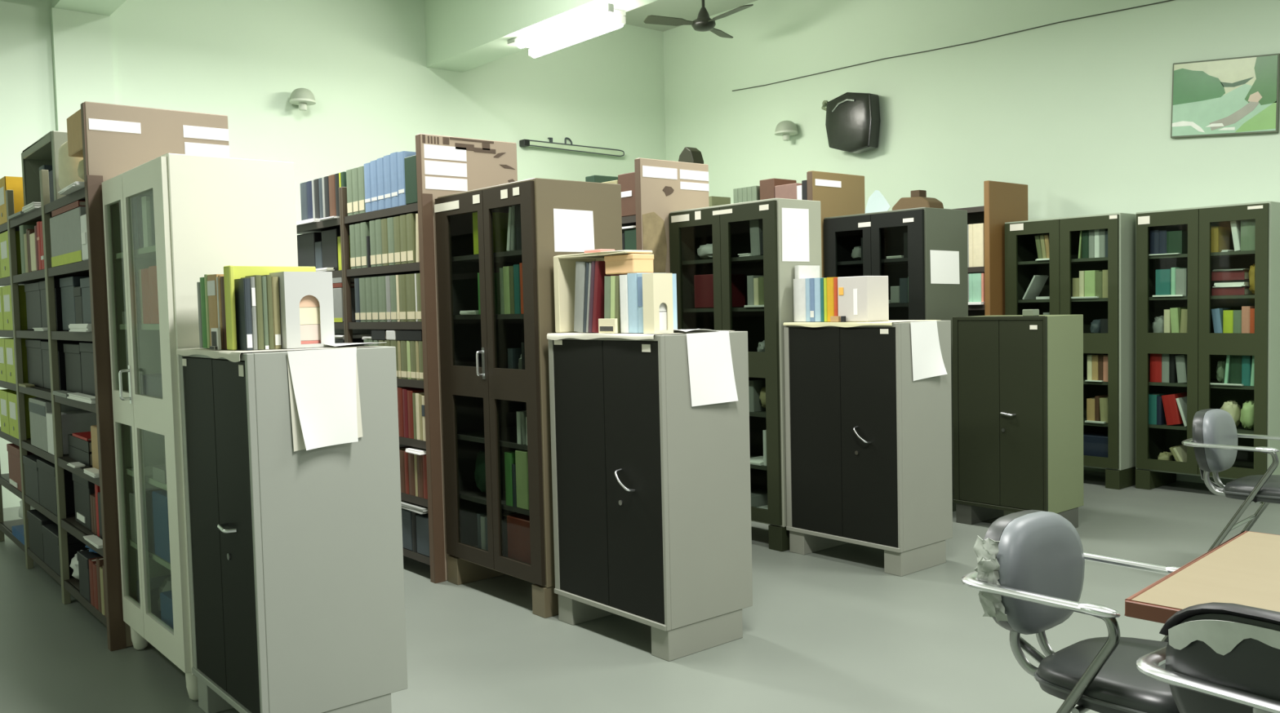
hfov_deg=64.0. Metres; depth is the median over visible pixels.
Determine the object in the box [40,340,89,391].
file box
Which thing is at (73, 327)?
sheaf
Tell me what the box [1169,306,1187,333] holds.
book
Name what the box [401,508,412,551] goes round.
file box
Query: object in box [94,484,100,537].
book
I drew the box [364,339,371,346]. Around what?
volume
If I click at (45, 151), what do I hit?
display case
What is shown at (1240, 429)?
shelf
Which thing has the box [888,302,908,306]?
shelf
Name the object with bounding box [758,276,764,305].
book
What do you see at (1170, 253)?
sheaf
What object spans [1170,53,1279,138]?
picture
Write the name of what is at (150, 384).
book
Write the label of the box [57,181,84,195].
sheaf
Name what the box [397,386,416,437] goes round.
book
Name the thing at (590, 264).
book
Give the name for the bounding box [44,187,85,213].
shelf
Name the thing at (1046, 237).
book
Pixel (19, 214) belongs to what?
sheaf
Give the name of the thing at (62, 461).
shelf
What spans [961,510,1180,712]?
office chair
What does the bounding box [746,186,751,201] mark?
volume
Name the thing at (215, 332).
tape dispenser
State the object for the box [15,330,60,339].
shelf
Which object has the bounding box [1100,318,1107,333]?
book
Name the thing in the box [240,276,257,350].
book
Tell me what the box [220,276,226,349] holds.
book
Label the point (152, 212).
book
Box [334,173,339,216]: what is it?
book
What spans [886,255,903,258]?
sheaf
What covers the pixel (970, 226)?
volume
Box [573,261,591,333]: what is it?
book
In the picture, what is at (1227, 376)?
book
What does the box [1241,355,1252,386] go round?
book
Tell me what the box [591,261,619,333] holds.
book
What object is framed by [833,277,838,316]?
book
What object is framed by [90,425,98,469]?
book
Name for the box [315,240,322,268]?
book
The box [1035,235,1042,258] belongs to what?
book
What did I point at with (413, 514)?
book
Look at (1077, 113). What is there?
wall
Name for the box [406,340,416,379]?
volume
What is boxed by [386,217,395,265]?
volume
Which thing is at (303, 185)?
book
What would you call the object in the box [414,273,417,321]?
volume
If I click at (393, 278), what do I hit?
volume
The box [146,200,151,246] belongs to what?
book
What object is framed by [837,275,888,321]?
file box
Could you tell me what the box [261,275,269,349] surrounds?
book
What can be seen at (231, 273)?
file box
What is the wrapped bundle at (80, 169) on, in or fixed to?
on the sheaf at (77, 185)
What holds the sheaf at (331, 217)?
on the rack at (317, 227)
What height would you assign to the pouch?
0.275 m
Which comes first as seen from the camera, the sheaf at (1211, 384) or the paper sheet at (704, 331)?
the paper sheet at (704, 331)
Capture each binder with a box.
[0,176,23,225]
[0,231,22,278]
[0,287,4,330]
[0,337,13,382]
[0,389,15,435]
[1,284,27,330]
[4,337,31,384]
[7,391,36,439]
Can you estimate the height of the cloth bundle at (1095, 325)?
0.137 m
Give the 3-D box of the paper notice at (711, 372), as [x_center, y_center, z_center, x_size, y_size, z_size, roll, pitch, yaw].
[0.285,0.046,4.078,0.263,0.290,0.017,-3,4,-36]
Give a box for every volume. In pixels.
[346,168,353,216]
[349,224,356,269]
[351,167,359,214]
[354,278,360,322]
[355,223,362,268]
[357,165,365,213]
[359,277,367,322]
[360,222,369,267]
[364,162,372,213]
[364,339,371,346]
[365,277,373,322]
[368,220,377,266]
[368,339,378,346]
[369,160,378,211]
[371,276,379,322]
[373,339,386,346]
[375,218,382,266]
[376,157,385,209]
[377,275,386,321]
[378,340,384,346]
[381,218,388,266]
[383,155,391,208]
[384,340,391,346]
[385,275,391,321]
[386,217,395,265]
[389,275,397,321]
[390,151,399,207]
[390,340,398,378]
[393,216,401,264]
[395,275,399,321]
[397,151,416,206]
[397,340,401,378]
[398,274,407,321]
[399,214,407,264]
[400,340,411,379]
[405,213,417,263]
[405,273,416,321]
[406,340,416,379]
[409,340,420,380]
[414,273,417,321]
[415,341,419,380]
[416,273,422,321]
[418,341,423,380]
[708,195,730,206]
[733,188,737,203]
[737,187,742,203]
[742,186,746,202]
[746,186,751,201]
[751,186,759,200]
[967,224,968,267]
[968,224,973,267]
[968,273,972,302]
[968,274,968,302]
[972,273,981,302]
[973,222,984,266]
[981,273,984,304]
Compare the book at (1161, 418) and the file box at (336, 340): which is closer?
the file box at (336, 340)
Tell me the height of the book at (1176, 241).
0.160 m
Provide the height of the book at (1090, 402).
0.170 m
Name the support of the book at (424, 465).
on the rack at (446, 165)
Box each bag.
[18,500,35,519]
[70,549,88,579]
[697,243,712,259]
[1248,263,1254,294]
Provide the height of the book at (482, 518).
0.210 m
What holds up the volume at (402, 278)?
on the rack at (446, 165)
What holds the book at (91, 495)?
on the rack at (117, 139)
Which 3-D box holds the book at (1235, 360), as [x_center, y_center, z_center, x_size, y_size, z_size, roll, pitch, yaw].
[4.032,0.083,6.864,0.200,0.210,0.070,-4,4,-40]
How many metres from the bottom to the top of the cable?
0.146 m
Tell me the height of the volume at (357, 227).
0.248 m
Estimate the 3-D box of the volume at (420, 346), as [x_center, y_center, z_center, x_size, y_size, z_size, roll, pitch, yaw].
[-1.041,0.017,5.279,0.201,0.200,0.050,-4,4,-40]
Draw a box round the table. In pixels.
[1124,531,1279,624]
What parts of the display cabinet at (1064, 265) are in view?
door, door, leg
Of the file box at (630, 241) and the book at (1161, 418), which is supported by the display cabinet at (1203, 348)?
the book at (1161, 418)
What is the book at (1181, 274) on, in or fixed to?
on the display cabinet at (1203, 348)
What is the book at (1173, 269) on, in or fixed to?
on the display cabinet at (1203, 348)
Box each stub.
[830,315,840,322]
[840,315,845,322]
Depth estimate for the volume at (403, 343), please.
5.36 m
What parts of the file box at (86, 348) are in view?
lid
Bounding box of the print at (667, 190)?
[662,186,673,195]
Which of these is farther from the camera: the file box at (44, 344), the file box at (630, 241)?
the file box at (630, 241)
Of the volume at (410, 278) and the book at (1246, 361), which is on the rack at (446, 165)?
the volume at (410, 278)
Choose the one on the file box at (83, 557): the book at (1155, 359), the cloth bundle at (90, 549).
the cloth bundle at (90, 549)
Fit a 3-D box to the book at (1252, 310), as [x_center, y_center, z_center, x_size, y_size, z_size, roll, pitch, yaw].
[4.092,-0.220,6.769,0.200,0.200,0.040,-4,4,-40]
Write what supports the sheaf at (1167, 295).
on the display cabinet at (1203, 348)
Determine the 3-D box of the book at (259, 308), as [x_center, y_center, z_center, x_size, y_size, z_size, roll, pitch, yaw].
[-1.230,-0.141,3.270,0.020,0.235,0.090,-4,4,-40]
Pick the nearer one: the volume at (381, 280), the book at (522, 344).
the book at (522, 344)
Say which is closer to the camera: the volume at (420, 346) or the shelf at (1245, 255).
the volume at (420, 346)
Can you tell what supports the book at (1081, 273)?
on the display cabinet at (1064, 265)
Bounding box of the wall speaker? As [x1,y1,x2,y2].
[821,92,879,153]
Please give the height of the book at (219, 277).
0.240 m
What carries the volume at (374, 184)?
on the rack at (446, 165)
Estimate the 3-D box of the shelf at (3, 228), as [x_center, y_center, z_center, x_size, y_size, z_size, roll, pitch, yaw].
[-3.559,-0.748,6.169,0.562,0.040,0.948,-4,4,-40]
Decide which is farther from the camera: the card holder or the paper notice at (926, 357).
the paper notice at (926, 357)
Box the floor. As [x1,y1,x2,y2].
[0,470,1279,712]
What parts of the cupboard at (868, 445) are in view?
door, leg, frame, handle, door, leg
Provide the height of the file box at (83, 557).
0.200 m
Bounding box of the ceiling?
[624,0,757,31]
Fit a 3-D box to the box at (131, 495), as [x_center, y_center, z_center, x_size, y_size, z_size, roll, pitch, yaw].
[-1.961,0.661,4.249,0.240,0.200,0.200,-4,4,-40]
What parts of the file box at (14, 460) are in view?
lid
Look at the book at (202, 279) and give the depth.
3.46 m
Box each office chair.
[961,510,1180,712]
[1136,602,1279,712]
[1181,408,1279,551]
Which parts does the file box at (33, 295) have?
lid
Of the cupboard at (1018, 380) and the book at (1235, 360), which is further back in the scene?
the book at (1235, 360)
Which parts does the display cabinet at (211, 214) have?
door, handle, door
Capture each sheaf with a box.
[8,210,26,219]
[17,383,35,387]
[22,201,40,213]
[32,328,48,331]
[52,390,72,398]
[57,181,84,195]
[66,392,95,404]
[66,462,85,468]
[68,324,92,332]
[83,467,99,478]
[83,534,102,549]
[296,217,319,226]
[315,267,334,271]
[319,216,339,221]
[334,333,371,338]
[361,336,371,339]
[400,501,428,515]
[404,447,426,455]
[459,310,479,315]
[622,226,635,230]
[737,253,755,257]
[743,305,764,307]
[750,456,763,466]
[757,505,767,509]
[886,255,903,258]
[968,302,984,305]
[1035,257,1049,261]
[1071,296,1099,298]
[1084,380,1103,382]
[1084,420,1106,423]
[1148,253,1180,255]
[1152,294,1184,297]
[1209,382,1244,386]
[1212,268,1249,271]
[1212,282,1249,287]
[1221,249,1234,252]
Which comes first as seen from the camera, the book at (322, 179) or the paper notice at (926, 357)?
the paper notice at (926, 357)
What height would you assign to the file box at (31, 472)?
0.220 m
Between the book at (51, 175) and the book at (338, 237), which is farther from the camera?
the book at (338, 237)
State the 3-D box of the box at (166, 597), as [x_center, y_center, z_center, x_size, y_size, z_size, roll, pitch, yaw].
[-1.668,0.991,3.928,0.240,0.160,0.300,-4,4,-40]
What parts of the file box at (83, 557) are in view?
lid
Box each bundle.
[77,160,84,180]
[84,545,97,553]
[157,577,171,611]
[474,448,505,493]
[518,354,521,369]
[756,340,764,351]
[759,386,765,408]
[851,246,861,260]
[1089,319,1100,333]
[1152,315,1164,333]
[1157,451,1174,461]
[1216,359,1226,383]
[1220,400,1240,427]
[1240,400,1253,429]
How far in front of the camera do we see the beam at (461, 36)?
9.01 m
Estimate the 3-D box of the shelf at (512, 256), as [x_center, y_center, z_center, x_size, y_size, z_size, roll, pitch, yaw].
[-0.547,-0.489,4.982,0.450,0.022,0.829,-4,4,-40]
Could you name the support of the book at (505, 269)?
on the display cabinet at (482, 397)
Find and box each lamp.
[288,88,315,111]
[507,3,626,57]
[519,137,624,156]
[774,120,797,141]
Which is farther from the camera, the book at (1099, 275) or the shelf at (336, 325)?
the book at (1099, 275)
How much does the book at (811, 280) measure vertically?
0.235 m
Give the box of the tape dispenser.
[209,328,221,350]
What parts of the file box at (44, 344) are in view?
lid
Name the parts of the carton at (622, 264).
lid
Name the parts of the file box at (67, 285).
lid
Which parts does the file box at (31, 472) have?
lid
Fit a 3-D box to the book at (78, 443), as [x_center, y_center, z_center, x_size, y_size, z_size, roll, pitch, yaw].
[-2.528,0.398,4.828,0.220,0.050,0.420,-4,4,-40]
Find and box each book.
[11,524,24,545]
[19,225,35,274]
[23,233,28,273]
[26,229,34,272]
[27,230,34,271]
[34,225,39,271]
[36,221,42,270]
[39,164,52,197]
[40,221,44,269]
[48,170,53,202]
[51,200,85,217]
[67,434,91,453]
[68,444,92,466]
[72,431,91,441]
[88,556,102,606]
[89,493,95,533]
[92,495,97,535]
[92,562,98,609]
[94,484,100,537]
[95,556,103,613]
[97,492,102,537]
[99,567,104,615]
[102,564,106,617]
[122,311,126,324]
[131,196,138,249]
[134,272,140,324]
[136,195,150,248]
[137,269,143,324]
[140,268,151,324]
[140,373,162,398]
[141,195,150,248]
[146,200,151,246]
[148,266,159,324]
[149,194,155,245]
[152,465,165,484]
[196,282,203,348]
[200,277,207,348]
[204,274,213,348]
[207,274,223,346]
[216,277,220,328]
[217,275,223,349]
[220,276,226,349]
[234,278,253,350]
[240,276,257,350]
[244,275,264,350]
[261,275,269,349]
[261,275,274,349]
[271,276,281,349]
[300,182,307,220]
[306,180,312,219]
[311,180,315,217]
[313,178,319,218]
[318,177,323,218]
[321,177,325,217]
[324,176,329,217]
[328,174,336,216]
[332,277,362,283]
[332,283,354,288]
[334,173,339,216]
[337,235,351,270]
[338,173,341,187]
[340,171,346,186]
[366,235,370,267]
[371,329,395,340]
[395,329,422,341]
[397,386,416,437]
[399,446,413,449]
[399,449,405,493]
[402,387,423,438]
[404,451,408,494]
[406,389,423,439]
[408,453,415,496]
[411,511,420,552]
[412,392,420,439]
[413,454,417,497]
[415,213,419,262]
[415,392,424,439]
[416,454,423,498]
[418,394,424,440]
[421,395,426,441]
[422,454,427,499]
[472,212,508,254]
[476,509,511,549]
[477,272,500,315]
[480,511,514,550]
[484,512,518,551]
[499,267,504,314]
[502,266,510,314]
[502,518,507,557]
[504,451,515,506]
[506,206,511,251]
[507,347,521,368]
[509,266,515,314]
[510,204,519,250]
[511,463,516,507]
[513,264,520,314]
[515,204,521,250]
[515,410,526,444]
[515,449,528,510]
[519,262,523,314]
[520,411,526,444]
[521,342,524,369]
[525,417,527,445]
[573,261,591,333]
[582,262,589,333]
[586,262,591,333]
[588,261,595,333]
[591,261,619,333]
[604,275,610,319]
[610,275,615,319]
[614,275,620,333]
[619,275,628,333]
[626,272,657,333]
[636,273,677,333]
[746,275,763,305]
[748,378,765,412]
[749,219,762,256]
[753,278,758,305]
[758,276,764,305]
[762,430,767,466]
[793,278,805,321]
[794,265,819,279]
[796,185,802,199]
[801,180,807,199]
[805,278,810,321]
[809,278,814,321]
[814,277,826,321]
[820,278,824,321]
[823,278,827,321]
[826,277,834,321]
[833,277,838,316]
[861,237,885,260]
[899,278,907,303]
[903,232,907,257]
[1022,275,1048,299]
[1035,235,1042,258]
[1035,296,1049,299]
[1040,235,1046,258]
[1044,234,1048,258]
[1072,278,1079,297]
[1078,231,1081,258]
[1079,271,1084,297]
[1081,230,1088,258]
[1086,397,1094,421]
[1087,353,1103,380]
[1088,230,1094,257]
[1092,354,1097,380]
[1094,229,1099,257]
[1094,394,1107,421]
[1095,271,1102,297]
[1097,354,1107,380]
[1099,229,1107,257]
[1099,396,1107,423]
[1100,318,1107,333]
[1102,270,1107,297]
[1102,355,1107,382]
[1105,230,1107,257]
[1148,392,1168,424]
[1150,230,1161,254]
[1150,353,1161,382]
[1156,395,1166,425]
[1159,230,1171,255]
[1161,354,1169,382]
[1161,391,1186,425]
[1164,309,1171,333]
[1166,231,1187,254]
[1168,354,1186,382]
[1168,444,1183,462]
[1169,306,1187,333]
[1173,445,1186,462]
[1174,354,1186,382]
[1175,268,1187,296]
[1175,396,1186,426]
[1179,308,1187,333]
[1210,226,1230,253]
[1211,271,1248,280]
[1211,287,1253,295]
[1211,307,1231,333]
[1222,310,1233,333]
[1224,355,1230,383]
[1230,220,1240,251]
[1230,355,1241,384]
[1233,310,1241,333]
[1240,219,1255,251]
[1241,306,1254,333]
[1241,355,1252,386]
[1249,308,1254,333]
[1250,355,1254,386]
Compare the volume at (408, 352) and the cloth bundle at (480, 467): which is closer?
the cloth bundle at (480, 467)
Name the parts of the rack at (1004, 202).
panel, panel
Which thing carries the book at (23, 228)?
on the rack at (31, 218)
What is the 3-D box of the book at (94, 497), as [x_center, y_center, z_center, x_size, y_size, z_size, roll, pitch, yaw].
[-2.372,0.707,4.636,0.180,0.170,0.050,-4,4,-40]
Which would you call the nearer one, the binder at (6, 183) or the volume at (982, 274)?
the binder at (6, 183)
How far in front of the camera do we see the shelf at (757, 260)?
6.12 m
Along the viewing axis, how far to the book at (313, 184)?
6.24 m
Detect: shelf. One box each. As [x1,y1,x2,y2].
[0,222,19,234]
[0,276,38,286]
[0,329,28,337]
[0,380,16,391]
[0,426,31,446]
[0,473,22,499]
[0,519,25,552]
[9,206,52,228]
[12,269,88,283]
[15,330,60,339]
[18,386,51,400]
[21,440,68,464]
[24,494,75,524]
[26,547,74,585]
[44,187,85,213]
[47,260,88,276]
[50,330,92,342]
[53,395,96,413]
[57,456,99,486]
[60,516,103,557]
[63,577,106,626]
[115,245,155,259]
[118,324,159,329]
[125,464,167,491]
[128,539,170,570]
[296,217,359,234]
[329,270,381,278]
[333,321,355,328]
[343,202,417,223]
[346,262,419,276]
[347,321,422,329]
[396,378,423,388]
[399,436,426,449]
[400,493,427,507]
[403,548,430,565]
[451,249,522,262]
[453,314,524,319]
[457,426,527,450]
[458,488,529,515]
[621,215,635,226]
[681,255,763,265]
[682,306,764,312]
[749,410,765,417]
[750,453,767,471]
[837,257,907,266]
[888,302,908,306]
[952,206,984,214]
[968,266,984,272]
[968,304,984,310]
[1017,257,1107,265]
[1017,297,1107,302]
[1083,376,1107,385]
[1083,415,1107,426]
[1148,250,1254,260]
[1148,294,1254,300]
[1148,379,1253,390]
[1148,423,1253,434]
[1174,460,1253,469]
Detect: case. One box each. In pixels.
[21,130,67,206]
[678,146,703,164]
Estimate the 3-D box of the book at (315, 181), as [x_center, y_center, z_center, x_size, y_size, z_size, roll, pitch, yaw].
[-1.886,-0.947,6.271,0.200,0.265,0.070,-4,4,-40]
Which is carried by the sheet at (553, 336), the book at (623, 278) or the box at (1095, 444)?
the book at (623, 278)
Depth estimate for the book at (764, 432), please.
5.81 m
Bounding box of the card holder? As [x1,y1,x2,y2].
[598,318,617,333]
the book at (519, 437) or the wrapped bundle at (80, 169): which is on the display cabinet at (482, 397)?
the book at (519, 437)
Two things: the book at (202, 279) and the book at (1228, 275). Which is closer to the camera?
the book at (202, 279)
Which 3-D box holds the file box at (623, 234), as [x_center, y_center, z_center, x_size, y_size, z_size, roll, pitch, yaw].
[-0.070,-0.665,6.429,0.240,0.200,0.200,-4,4,-40]
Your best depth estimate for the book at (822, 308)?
5.47 m
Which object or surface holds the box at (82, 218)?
on the rack at (117, 139)
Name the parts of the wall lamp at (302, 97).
lamp shade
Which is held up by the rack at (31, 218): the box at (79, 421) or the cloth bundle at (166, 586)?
the box at (79, 421)
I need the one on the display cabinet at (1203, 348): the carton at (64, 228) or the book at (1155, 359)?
the book at (1155, 359)
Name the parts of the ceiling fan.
blade, motor, blade, blade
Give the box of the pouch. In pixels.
[58,141,84,190]
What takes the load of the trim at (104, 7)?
attached to the wall at (362, 63)
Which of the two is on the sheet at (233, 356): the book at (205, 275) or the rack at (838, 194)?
the book at (205, 275)
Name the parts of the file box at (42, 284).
lid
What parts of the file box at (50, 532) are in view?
lid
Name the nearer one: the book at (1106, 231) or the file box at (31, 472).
the file box at (31, 472)
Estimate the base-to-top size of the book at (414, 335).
0.050 m
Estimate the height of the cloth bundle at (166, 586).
0.195 m
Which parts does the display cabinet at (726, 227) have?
door, door, leg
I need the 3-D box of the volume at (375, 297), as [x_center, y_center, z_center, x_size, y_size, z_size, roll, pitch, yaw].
[-1.372,-0.317,5.647,0.201,0.245,0.080,-4,4,-40]
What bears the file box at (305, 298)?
on the sheet at (233, 356)
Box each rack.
[0,190,38,568]
[6,170,88,603]
[40,101,229,651]
[296,187,387,343]
[340,133,517,583]
[621,157,709,273]
[806,170,865,277]
[952,180,1027,316]
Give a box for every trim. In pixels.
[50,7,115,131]
[51,0,126,16]
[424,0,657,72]
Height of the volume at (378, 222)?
0.251 m
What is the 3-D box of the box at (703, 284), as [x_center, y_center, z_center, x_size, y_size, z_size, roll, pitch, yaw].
[0.482,-0.395,6.189,0.240,0.200,0.200,-4,4,-40]
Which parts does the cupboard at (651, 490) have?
door, leg, frame, handle, door, leg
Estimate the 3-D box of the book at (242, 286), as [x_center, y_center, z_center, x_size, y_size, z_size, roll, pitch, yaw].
[-1.257,-0.134,3.247,0.020,0.225,0.091,-4,4,-40]
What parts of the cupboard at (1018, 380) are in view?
door, leg, frame, handle, door, leg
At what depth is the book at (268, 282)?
3.26 m
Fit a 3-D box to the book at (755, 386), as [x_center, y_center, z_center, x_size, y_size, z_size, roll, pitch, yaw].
[0.711,0.223,5.934,0.200,0.180,0.040,-4,4,-40]
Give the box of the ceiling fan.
[643,0,753,38]
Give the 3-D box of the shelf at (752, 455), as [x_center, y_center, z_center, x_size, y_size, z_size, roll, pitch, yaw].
[0.641,0.618,6.122,0.326,0.022,0.842,-4,4,-40]
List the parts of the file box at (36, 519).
lid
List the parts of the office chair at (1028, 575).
backrest, leg, seat, leg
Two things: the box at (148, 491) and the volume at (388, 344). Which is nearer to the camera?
the box at (148, 491)
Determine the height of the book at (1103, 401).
0.183 m
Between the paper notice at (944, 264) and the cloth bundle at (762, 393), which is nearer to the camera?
the cloth bundle at (762, 393)
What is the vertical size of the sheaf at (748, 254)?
0.017 m
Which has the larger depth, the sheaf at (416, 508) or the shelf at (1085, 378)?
the shelf at (1085, 378)
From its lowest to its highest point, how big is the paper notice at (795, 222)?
0.295 m
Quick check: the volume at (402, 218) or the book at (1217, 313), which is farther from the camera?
the book at (1217, 313)
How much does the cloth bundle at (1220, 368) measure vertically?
0.167 m
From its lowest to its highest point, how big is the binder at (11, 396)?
0.250 m
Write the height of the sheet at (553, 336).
0.028 m
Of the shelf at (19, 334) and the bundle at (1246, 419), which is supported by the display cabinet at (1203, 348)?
the bundle at (1246, 419)
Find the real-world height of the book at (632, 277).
0.240 m
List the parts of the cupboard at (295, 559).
door, leg, frame, handle, door, leg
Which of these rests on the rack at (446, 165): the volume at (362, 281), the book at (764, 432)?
the volume at (362, 281)
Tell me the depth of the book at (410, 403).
5.33 m
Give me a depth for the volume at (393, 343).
5.42 m
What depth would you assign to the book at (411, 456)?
5.35 m
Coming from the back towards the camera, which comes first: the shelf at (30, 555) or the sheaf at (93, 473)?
the shelf at (30, 555)
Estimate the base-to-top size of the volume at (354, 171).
0.255 m
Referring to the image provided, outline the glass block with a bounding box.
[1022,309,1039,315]
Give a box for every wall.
[0,0,666,508]
[662,0,1279,485]
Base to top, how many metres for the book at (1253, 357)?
0.201 m
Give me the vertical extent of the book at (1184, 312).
0.203 m
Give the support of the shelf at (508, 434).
attached to the display cabinet at (482, 397)
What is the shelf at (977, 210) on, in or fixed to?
attached to the rack at (1004, 202)
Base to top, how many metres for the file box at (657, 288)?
0.235 m
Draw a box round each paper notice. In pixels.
[286,355,362,452]
[287,347,358,450]
[553,208,594,252]
[686,331,737,406]
[782,208,809,262]
[910,320,947,381]
[929,249,959,284]
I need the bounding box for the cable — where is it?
[732,0,1173,91]
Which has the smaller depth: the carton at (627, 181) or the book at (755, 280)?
the book at (755, 280)
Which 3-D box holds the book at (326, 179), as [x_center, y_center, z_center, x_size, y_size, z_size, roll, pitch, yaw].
[-1.790,-0.943,6.157,0.200,0.265,0.060,-4,4,-40]
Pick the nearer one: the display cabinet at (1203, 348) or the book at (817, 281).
the book at (817, 281)
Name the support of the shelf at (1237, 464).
attached to the display cabinet at (1203, 348)
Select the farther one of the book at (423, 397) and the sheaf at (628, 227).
the sheaf at (628, 227)
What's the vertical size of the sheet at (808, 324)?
0.026 m
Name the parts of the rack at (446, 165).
panel, panel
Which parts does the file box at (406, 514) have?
lid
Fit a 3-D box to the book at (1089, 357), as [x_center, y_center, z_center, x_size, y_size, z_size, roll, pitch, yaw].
[3.334,0.078,7.489,0.200,0.190,0.035,-4,4,-40]
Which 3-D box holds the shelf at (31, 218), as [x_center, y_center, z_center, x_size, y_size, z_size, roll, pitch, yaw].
[-2.947,-0.726,5.444,0.562,0.040,0.948,-4,4,-40]
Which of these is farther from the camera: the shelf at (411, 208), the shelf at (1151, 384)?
the shelf at (1151, 384)
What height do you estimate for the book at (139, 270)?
0.210 m
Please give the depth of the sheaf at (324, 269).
6.03 m
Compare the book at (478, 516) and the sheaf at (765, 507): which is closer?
the book at (478, 516)
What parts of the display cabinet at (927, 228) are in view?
door, door, leg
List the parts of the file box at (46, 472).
lid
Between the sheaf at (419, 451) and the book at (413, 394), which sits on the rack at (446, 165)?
the book at (413, 394)
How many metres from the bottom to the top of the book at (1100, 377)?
0.195 m
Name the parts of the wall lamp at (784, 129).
lamp shade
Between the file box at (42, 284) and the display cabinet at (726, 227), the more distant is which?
the display cabinet at (726, 227)
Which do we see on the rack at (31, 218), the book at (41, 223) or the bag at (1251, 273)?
the book at (41, 223)
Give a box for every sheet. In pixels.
[176,345,377,362]
[324,342,386,346]
[546,330,734,340]
[673,328,718,333]
[783,320,939,327]
[865,190,890,213]
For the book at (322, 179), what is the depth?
6.12 m
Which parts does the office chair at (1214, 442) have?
backrest, leg, seat, leg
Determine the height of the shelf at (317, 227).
0.040 m
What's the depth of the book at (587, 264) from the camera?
4.33 m
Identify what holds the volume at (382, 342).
on the rack at (446, 165)
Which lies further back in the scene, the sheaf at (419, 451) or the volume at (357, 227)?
the volume at (357, 227)
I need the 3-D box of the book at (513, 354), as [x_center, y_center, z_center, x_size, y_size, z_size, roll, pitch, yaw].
[-0.527,0.023,4.805,0.200,0.130,0.040,-4,4,-40]
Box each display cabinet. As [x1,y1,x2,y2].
[102,153,297,701]
[434,177,622,618]
[669,198,822,551]
[823,207,968,511]
[1004,213,1135,489]
[1135,201,1279,503]
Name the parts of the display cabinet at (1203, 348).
leg, door, door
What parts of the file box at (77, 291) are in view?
lid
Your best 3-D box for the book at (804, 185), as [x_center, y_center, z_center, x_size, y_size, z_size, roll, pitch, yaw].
[1.198,-1.066,7.044,0.200,0.280,0.050,-4,4,-40]
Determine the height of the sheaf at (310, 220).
0.022 m
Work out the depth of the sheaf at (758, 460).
5.88 m
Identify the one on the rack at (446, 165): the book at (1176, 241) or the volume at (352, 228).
the volume at (352, 228)
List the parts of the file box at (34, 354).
lid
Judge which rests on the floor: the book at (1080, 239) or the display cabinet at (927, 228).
the display cabinet at (927, 228)
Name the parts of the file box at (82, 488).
lid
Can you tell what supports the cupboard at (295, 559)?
on the floor
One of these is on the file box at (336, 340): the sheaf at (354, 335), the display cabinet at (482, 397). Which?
the sheaf at (354, 335)
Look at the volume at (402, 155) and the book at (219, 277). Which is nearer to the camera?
the book at (219, 277)
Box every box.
[6,443,34,492]
[22,454,42,504]
[24,281,42,330]
[25,338,48,388]
[26,509,54,561]
[28,397,84,453]
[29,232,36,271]
[36,458,75,515]
[39,279,62,330]
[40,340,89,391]
[41,523,88,576]
[45,410,96,455]
[59,275,88,330]
[63,342,82,393]
[71,473,94,531]
[73,286,83,324]
[76,550,102,603]
[79,342,95,396]
[80,214,88,261]
[80,277,91,324]
[128,492,137,543]
[136,574,171,620]
[145,487,162,554]
[151,489,170,563]
[160,591,173,630]
[164,453,166,484]
[223,265,315,350]
[269,271,334,348]
[297,232,321,267]
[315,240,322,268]
[321,228,349,271]
[333,287,355,322]
[334,337,364,343]
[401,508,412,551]
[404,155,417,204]
[415,513,429,557]
[506,513,530,564]
[585,175,617,182]
[622,233,624,250]
[624,228,636,250]
[642,273,673,333]
[693,274,745,308]
[751,488,767,507]
[760,232,763,255]
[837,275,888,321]
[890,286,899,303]
[1083,431,1107,457]
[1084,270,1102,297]
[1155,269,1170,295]
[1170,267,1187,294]
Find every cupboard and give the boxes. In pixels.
[178,346,408,712]
[547,331,752,662]
[783,320,952,577]
[952,314,1083,528]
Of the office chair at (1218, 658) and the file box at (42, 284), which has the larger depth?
the file box at (42, 284)
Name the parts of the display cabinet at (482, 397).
door, leg, handle, door, leg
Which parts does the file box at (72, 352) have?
lid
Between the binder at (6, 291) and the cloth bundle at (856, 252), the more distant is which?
the cloth bundle at (856, 252)
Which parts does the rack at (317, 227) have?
panel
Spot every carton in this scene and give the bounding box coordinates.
[49,206,85,267]
[66,109,83,157]
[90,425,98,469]
[386,329,412,340]
[553,248,652,333]
[603,180,617,184]
[604,253,653,275]
[617,172,635,217]
[760,178,796,199]
[774,182,801,199]
[892,190,943,210]
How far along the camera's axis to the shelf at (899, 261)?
6.87 m
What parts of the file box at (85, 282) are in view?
lid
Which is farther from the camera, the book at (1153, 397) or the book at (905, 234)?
the book at (1153, 397)
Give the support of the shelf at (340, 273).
attached to the rack at (317, 227)
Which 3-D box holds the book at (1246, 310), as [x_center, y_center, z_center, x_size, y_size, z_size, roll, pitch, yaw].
[4.062,-0.228,6.804,0.200,0.215,0.050,-4,4,-40]
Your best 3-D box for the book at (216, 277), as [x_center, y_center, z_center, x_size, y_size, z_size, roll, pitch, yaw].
[-1.304,-0.147,3.412,0.200,0.235,0.014,-4,4,-40]
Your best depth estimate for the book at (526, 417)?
4.66 m
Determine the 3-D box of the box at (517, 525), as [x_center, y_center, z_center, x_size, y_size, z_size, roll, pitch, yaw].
[-0.452,0.872,4.814,0.240,0.250,0.260,-4,4,-40]
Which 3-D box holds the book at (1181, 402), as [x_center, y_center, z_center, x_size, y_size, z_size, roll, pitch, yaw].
[3.818,0.381,7.142,0.200,0.197,0.078,-4,4,-40]
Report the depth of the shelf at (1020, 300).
7.65 m
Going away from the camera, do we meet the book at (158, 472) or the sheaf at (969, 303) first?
the book at (158, 472)

